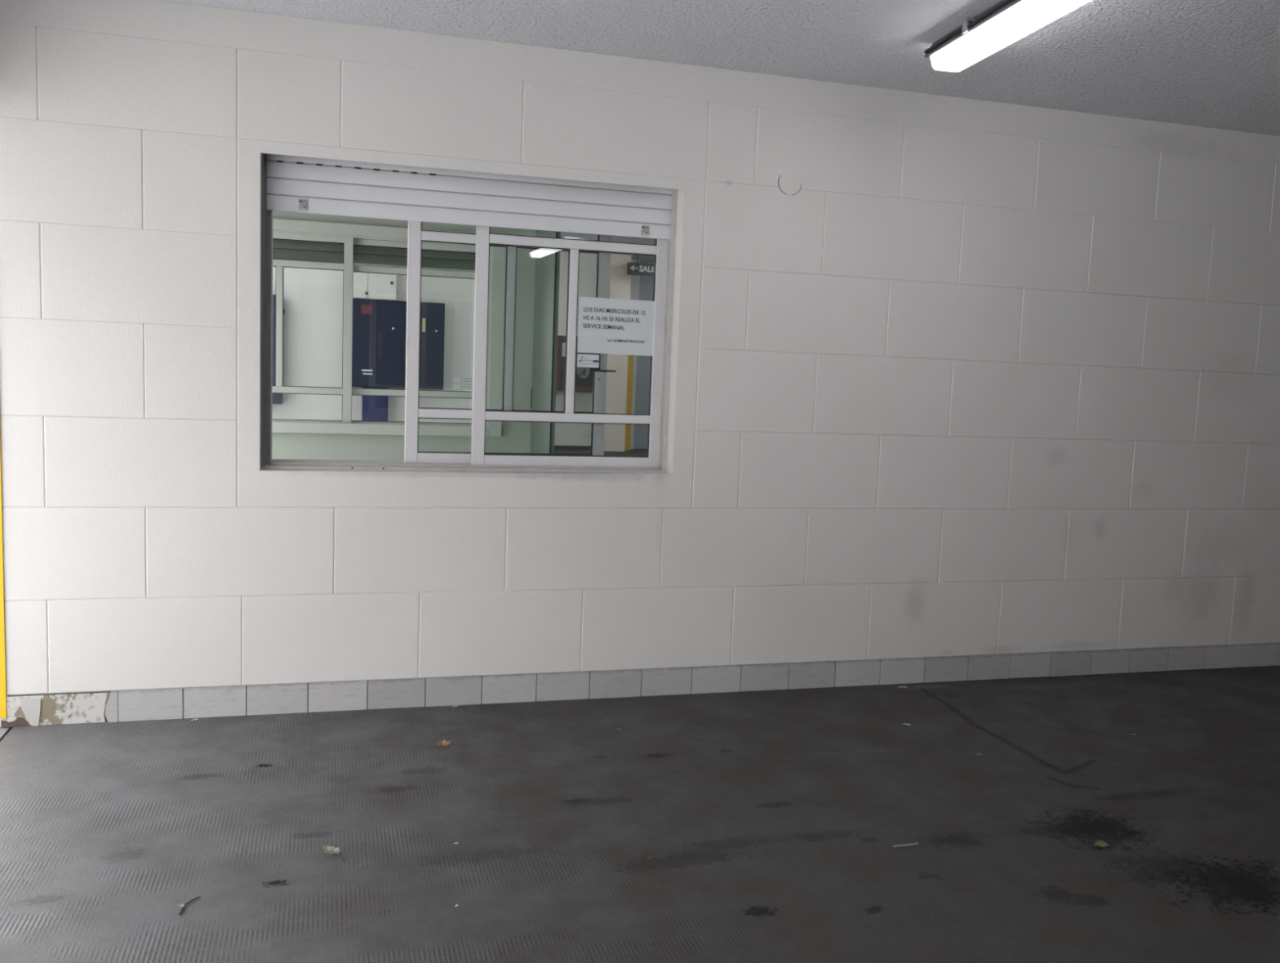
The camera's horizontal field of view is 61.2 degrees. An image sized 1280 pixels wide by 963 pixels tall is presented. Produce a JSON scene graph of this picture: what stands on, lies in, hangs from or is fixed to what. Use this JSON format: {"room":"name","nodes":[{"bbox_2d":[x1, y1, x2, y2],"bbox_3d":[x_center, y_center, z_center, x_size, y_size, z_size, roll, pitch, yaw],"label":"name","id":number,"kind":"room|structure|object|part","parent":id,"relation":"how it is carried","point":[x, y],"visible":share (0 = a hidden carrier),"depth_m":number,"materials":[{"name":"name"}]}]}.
{"room":"parking garage","nodes":[
{"label":"parking garage","id":0,"kind":"room"},
{"bbox_2d":[272,266,475,422],"bbox_3d":[-2.361,-1.302,9.550,2.850,2.900,0.200,0,6,-16],"label":"wall","id":1,"kind":"structure","parent":0,"point":[313,317],"depth_m":9.38,"materials":[{"name":"white paint"}]},
{"bbox_2d":[272,294,284,404],"bbox_3d":[-3.303,-1.119,9.105,0.596,0.916,0.123,0,6,-16],"label":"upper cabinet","id":2,"kind":"object","parent":1,"relation":"attached to","point":[277,397],"visible":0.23,"depth_m":9.11,"materials":[{"name":"metal"}]},
{"bbox_3d":[-3.296,-1.113,9.048,0.558,0.896,0.008,0,6,-16],"label":"door","id":3,"kind":"part","parent":2,"relation":"part of","materials":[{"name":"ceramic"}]},
{"bbox_2d":[352,263,396,300],"bbox_3d":[-2.310,-1.731,9.324,0.415,0.318,0.115,0,6,-16],"label":"meter box","id":4,"kind":"object","parent":1,"relation":"attached to","point":[369,286],"visible":0.48,"depth_m":9.29,"materials":[{"name":"metal"}]},
{"bbox_3d":[-2.415,-1.727,9.252,0.163,0.306,0.007,0,6,-16],"label":"door","id":5,"kind":"part","parent":4,"relation":"part of","materials":[{"name":"white metal"}]},
{"bbox_3d":[-2.218,-1.726,9.308,0.235,0.306,0.007,0,6,-16],"label":"door","id":6,"kind":"part","parent":4,"relation":"part of","materials":[{"name":"white metal"}]},
{"bbox_2d":[351,298,444,390],"bbox_3d":[-2.105,-1.192,9.433,0.778,0.755,0.136,0,6,-16],"label":"upper cabinet","id":7,"kind":"object","parent":1,"relation":"attached to","point":[379,326],"visible":0.99,"depth_m":9.36,"materials":[{"name":"blue metal"}]},
{"bbox_3d":[-2.256,-1.188,9.337,0.415,0.735,0.008,0,6,-16],"label":"door","id":8,"kind":"part","parent":7,"relation":"part of","materials":[{"name":"blue metal"}]},
{"bbox_3d":[-1.888,-1.185,9.443,0.335,0.735,0.008,0,6,-16],"label":"door","id":9,"kind":"part","parent":7,"relation":"part of","materials":[{"name":"blue metal"}]},
{"bbox_2d":[271,210,536,461],"bbox_3d":[-1.192,-0.866,5.748,3.000,2.900,0.200,0,6,-16],"label":"wall","id":10,"kind":"structure","parent":0,"point":[515,437],"depth_m":5.73,"materials":[{"name":"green paint"}]},
{"bbox_2d":[272,217,506,436],"bbox_3d":[-1.601,-0.783,5.564,1.793,1.067,0.125,0,6,-16],"label":"window","id":11,"kind":"structure","parent":10,"relation":"in","point":[349,235],"depth_m":5.60,"materials":[{"name":"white metal"}]},
{"bbox_3d":[-1.830,-0.769,5.493,0.714,0.972,0.028,0,6,-16],"label":"sash","id":12,"kind":"part","parent":11,"relation":"part of","materials":[{"name":"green metal"}]},
{"bbox_2d":[272,239,475,271],"bbox_3d":[-1.504,-1.299,5.616,1.424,0.325,0.009,0,6,-16],"label":"roller shutter","id":13,"kind":"object","parent":11,"relation":"attached to","point":[282,249],"visible":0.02,"depth_m":5.65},
{"bbox_3d":[-1.191,-0.768,5.718,0.730,0.972,0.028,0,6,-16],"label":"sash","id":14,"kind":"part","parent":11,"relation":"part of","materials":[{"name":"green metal"}]},
{"bbox_2d":[453,377,461,389],"bbox_3d":[-0.980,-0.526,5.801,0.042,0.064,0.002,0,6,-16],"label":"paper slip","id":15,"kind":"object","parent":11,"relation":"attached to","point":[456,381],"visible":1,"depth_m":5.80,"materials":[{"name":"white paper"}]},
{"bbox_2d":[462,377,472,390],"bbox_3d":[-0.924,-0.525,5.817,0.065,0.064,0.002,0,6,-16],"label":"paper slip","id":16,"kind":"object","parent":11,"relation":"attached to","point":[467,383],"visible":0.79,"depth_m":5.82,"materials":[{"name":"white paper"}]},
{"bbox_2d":[529,230,560,453],"bbox_3d":[-0.497,-0.394,5.525,0.032,2.040,0.703,1,6,-14],"label":"column","id":17,"kind":"structure","parent":10,"relation":"in","point":[543,393],"depth_m":5.38,"materials":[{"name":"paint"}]},
{"bbox_2d":[554,252,597,445],"bbox_3d":[-1.790,-1.937,15.920,2.660,2.900,0.200,0,6,-16],"label":"wall","id":18,"kind":"structure","parent":0,"point":[566,433],"depth_m":16.02,"materials":[{"name":"white paint"}]},
{"bbox_2d":[554,445,591,449],"bbox_3d":[-1.613,-0.512,16.021,2.180,0.060,0.015,0,6,-16],"label":"trim","id":19,"kind":"structure","parent":18,"relation":"attached to","point":[556,447],"depth_m":16.19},
{"bbox_2d":[555,335,593,391],"bbox_3d":[-0.915,-1.739,15.982,0.700,0.800,0.206,0,6,-16],"label":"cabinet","id":20,"kind":"object","parent":18,"relation":"attached to","point":[584,377],"visible":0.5,"depth_m":15.86,"materials":[{"name":"red metal"}]},
{"bbox_2d":[554,448,647,456],"bbox_3d":[0.409,0.124,11.867,9.322,0.200,10.400,0,6,-16],"label":"floor","id":21,"kind":"structure","parent":0,"point":[633,452],"depth_m":15.87,"materials":[{"name":"grey tile"}]},
{"bbox_2d":[361,386,388,421],"bbox_3d":[-2.329,-0.331,9.489,0.218,0.985,0.095,0,6,-16],"label":"pedestal","id":22,"kind":"object","parent":21,"relation":"on","point":[374,408],"visible":0.38,"depth_m":9.41,"materials":[{"name":"metal"}]},
{"bbox_2d":[560,231,655,261],"bbox_3d":[0.491,-3.007,11.534,9.400,0.300,10.400,0,6,-16],"label":"ceiling","id":23,"kind":"structure","parent":0,"point":[563,234],"depth_m":14.08,"materials":[{"name":"paint"}]},
{"bbox_2d":[626,254,653,275],"bbox_3d":[0.102,-3.154,15.762,0.582,0.304,0.034,0,6,-16],"label":"exit sign","id":24,"kind":"object","parent":23,"relation":"hanging from","point":[633,268],"visible":0.67,"depth_m":15.73,"materials":[{"name":"green plastic"}]},
{"bbox_2d":[604,253,631,451],"bbox_3d":[-0.400,-1.919,16.269,0.325,2.900,0.500,0,6,-16],"label":"pillar","id":25,"kind":"structure","parent":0,"point":[620,281],"depth_m":16.06,"materials":[{"name":"beige paint"}]},
{"bbox_2d":[624,355,633,450],"bbox_3d":[-0.159,-1.456,16.152,0.081,1.980,0.056,0,6,-16],"label":"guard","id":26,"kind":"object","parent":25,"relation":"attached to","point":[630,357],"visible":0.56,"depth_m":16.15,"materials":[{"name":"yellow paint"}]},
{"bbox_2d":[624,258,640,448],"bbox_3d":[-0.194,-1.950,16.639,0.275,2.900,0.100,0,6,-16],"label":"wall","id":27,"kind":"structure","parent":0,"point":[635,279],"depth_m":16.63,"materials":[{"name":"grey paint"}]},
{"bbox_2d":[0,0,1279,727],"bbox_3d":[2.417,-0.333,4.762,9.400,2.318,0.220,0,6,-16],"label":"wall","id":28,"kind":"structure","parent":0,"point":[995,378],"depth_m":3.99,"materials":[{"name":"white paint"}]},
{"bbox_2d":[0,429,6,718],"bbox_3d":[-2.062,0.028,3.441,0.078,1.470,0.086,0,6,-16],"label":"guard","id":29,"kind":"object","parent":28,"relation":"attached to","point":[2,648],"visible":1,"depth_m":3.46,"materials":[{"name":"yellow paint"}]},
{"bbox_2d":[0,727,13,741],"bbox_3d":[-1.156,1.290,-0.013,0.238,0.197,7.900,0,6,-16],"label":"trim","id":30,"kind":"structure","parent":28,"relation":"attached to","point":[3,731],"depth_m":3.47,"materials":[{"name":"grey metal"}]},
{"bbox_2d":[259,152,677,473],"bbox_3d":[-0.585,-0.619,3.871,1.452,1.160,0.205,0,6,-16],"label":"window","id":31,"kind":"structure","parent":28,"relation":"in","point":[656,420],"depth_m":3.95,"materials":[{"name":"white metal"}]},
{"bbox_2d":[266,153,672,239],"bbox_3d":[-0.562,-1.068,3.811,1.436,0.325,0.016,0,6,-16],"label":"roller shutter","id":32,"kind":"object","parent":31,"relation":"attached to","point":[295,184],"visible":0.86,"depth_m":3.80,"materials":[{"name":"metal"}]},
{"bbox_3d":[-0.479,-0.565,3.972,0.741,1.011,0.028,0,6,-16],"label":"sash","id":33,"kind":"part","parent":31,"relation":"part of","materials":[{"name":"white paint"}]},
{"bbox_3d":[-0.253,-0.560,4.001,0.717,1.015,0.028,0,6,-16],"label":"sash","id":34,"kind":"part","parent":31,"relation":"part of","materials":[{"name":"white paint"}]},
{"bbox_2d":[577,352,599,368],"bbox_3d":[-0.191,-0.451,4.027,0.086,0.053,0.002,0,6,-16],"label":"window sticker","id":35,"kind":"object","parent":31,"relation":"attached to","point":[584,360],"visible":1,"depth_m":4.03,"materials":[{"name":"white paper"}]},
{"bbox_2d":[577,355,598,364],"bbox_3d":[-0.192,-0.453,4.026,0.078,0.032,0.001,0,6,-16],"label":"print","id":36,"kind":"object","parent":35,"relation":"attached to","point":[582,360],"depth_m":4.03,"materials":[{"name":"white paper"}]},
{"bbox_2d":[577,296,654,355],"bbox_3d":[-0.088,-0.579,4.039,0.291,0.205,0.002,1,6,-16],"label":"notice sheet","id":37,"kind":"object","parent":31,"relation":"attached to","point":[606,326],"visible":1,"depth_m":4.04,"materials":[{"name":"white paper"}]},
{"bbox_2d":[0,643,1279,727],"bbox_3d":[2.433,0.779,4.775,9.345,0.104,0.013,0,6,-16],"label":"baseboard","id":38,"kind":"structure","parent":28,"relation":"attached to","point":[41,709],"depth_m":4.01,"materials":[{"name":"grey tile"}]},
{"bbox_2d":[777,169,801,195],"bbox_3d":[0.559,-1.113,4.022,0.096,0.092,0.006,0,6,-16],"label":"plate","id":39,"kind":"object","parent":28,"relation":"attached to","point":[789,182],"visible":1,"depth_m":4.02,"materials":[{"name":"white paint"}]},
{"bbox_2d":[0,665,1279,962],"bbox_3d":[3.443,1.328,1.311,9.310,0.200,7.900,0,6,-16],"label":"floor","id":40,"kind":"structure","parent":0,"point":[761,826],"depth_m":2.89,"materials":[{"name":"grey concrete"}]},
{"bbox_2d":[177,903,184,908],"bbox_3d":[-1.015,0.939,2.393,0.014,0.005,0.015,-2,7,-35],"label":"dry leaf","id":41,"kind":"object","parent":40,"relation":"on","point":[180,906],"visible":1,"depth_m":2.40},
{"bbox_2d":[178,897,200,915],"bbox_3d":[-1.005,0.941,2.403,0.015,0.004,0.083,3,6,8],"label":"twig","id":42,"kind":"object","parent":40,"relation":"on","point":[193,900],"visible":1,"depth_m":2.41,"materials":[{"name":"brown wood"}]},
{"bbox_2d":[320,844,344,862],"bbox_3d":[-0.753,0.915,2.669,0.075,0.020,0.042,4,6,13],"label":"dry leaf","id":43,"kind":"object","parent":40,"relation":"on","point":[326,849],"visible":1,"depth_m":2.68,"materials":[{"name":"beige plant"}]},
{"bbox_2d":[431,740,450,748],"bbox_3d":[-0.637,0.839,3.451,0.060,0.020,0.036,3,6,4],"label":"dry leaf","id":44,"kind":"object","parent":40,"relation":"on","point":[444,743],"visible":1,"depth_m":3.46,"materials":[{"name":"brown plant"}]},
{"bbox_2d":[893,843,918,847],"bbox_3d":[0.701,0.961,2.856,0.074,0.004,0.006,0,6,-18],"label":"stalk","id":45,"kind":"object","parent":40,"relation":"on","point":[908,845],"visible":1,"depth_m":2.85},
{"bbox_2d":[1087,840,1108,848],"bbox_3d":[1.225,0.972,2.889,0.060,0.012,0.035,-1,6,-25],"label":"dry leaf","id":46,"kind":"object","parent":40,"relation":"on","point":[1100,843],"visible":1,"depth_m":2.90,"materials":[{"name":"beige plant"}]},
{"bbox_2d":[633,260,654,448],"bbox_3d":[1.737,-1.944,17.298,3.800,2.900,0.100,0,6,-16],"label":"wall","id":47,"kind":"structure","parent":0,"point":[646,284],"depth_m":16.81,"materials":[{"name":"beige paint"}]},
{"bbox_2d":[160,0,1279,136],"bbox_3d":[3.148,-1.199,0.896,10.150,0.250,7.820,0,6,-16],"label":"ceiling","id":48,"kind":"structure","parent":0,"point":[1212,64],"depth_m":3.52,"materials":[{"name":"paint"}]},
{"bbox_2d":[924,0,1091,71],"bbox_3d":[1.118,-1.313,2.899,0.156,0.088,1.295,1,6,-12],"label":"ceiling light","id":49,"kind":"object","parent":48,"relation":"attached to","point":[1006,22],"visible":1,"depth_m":3.17,"materials":[{"name":"white plastic"}]}
]}

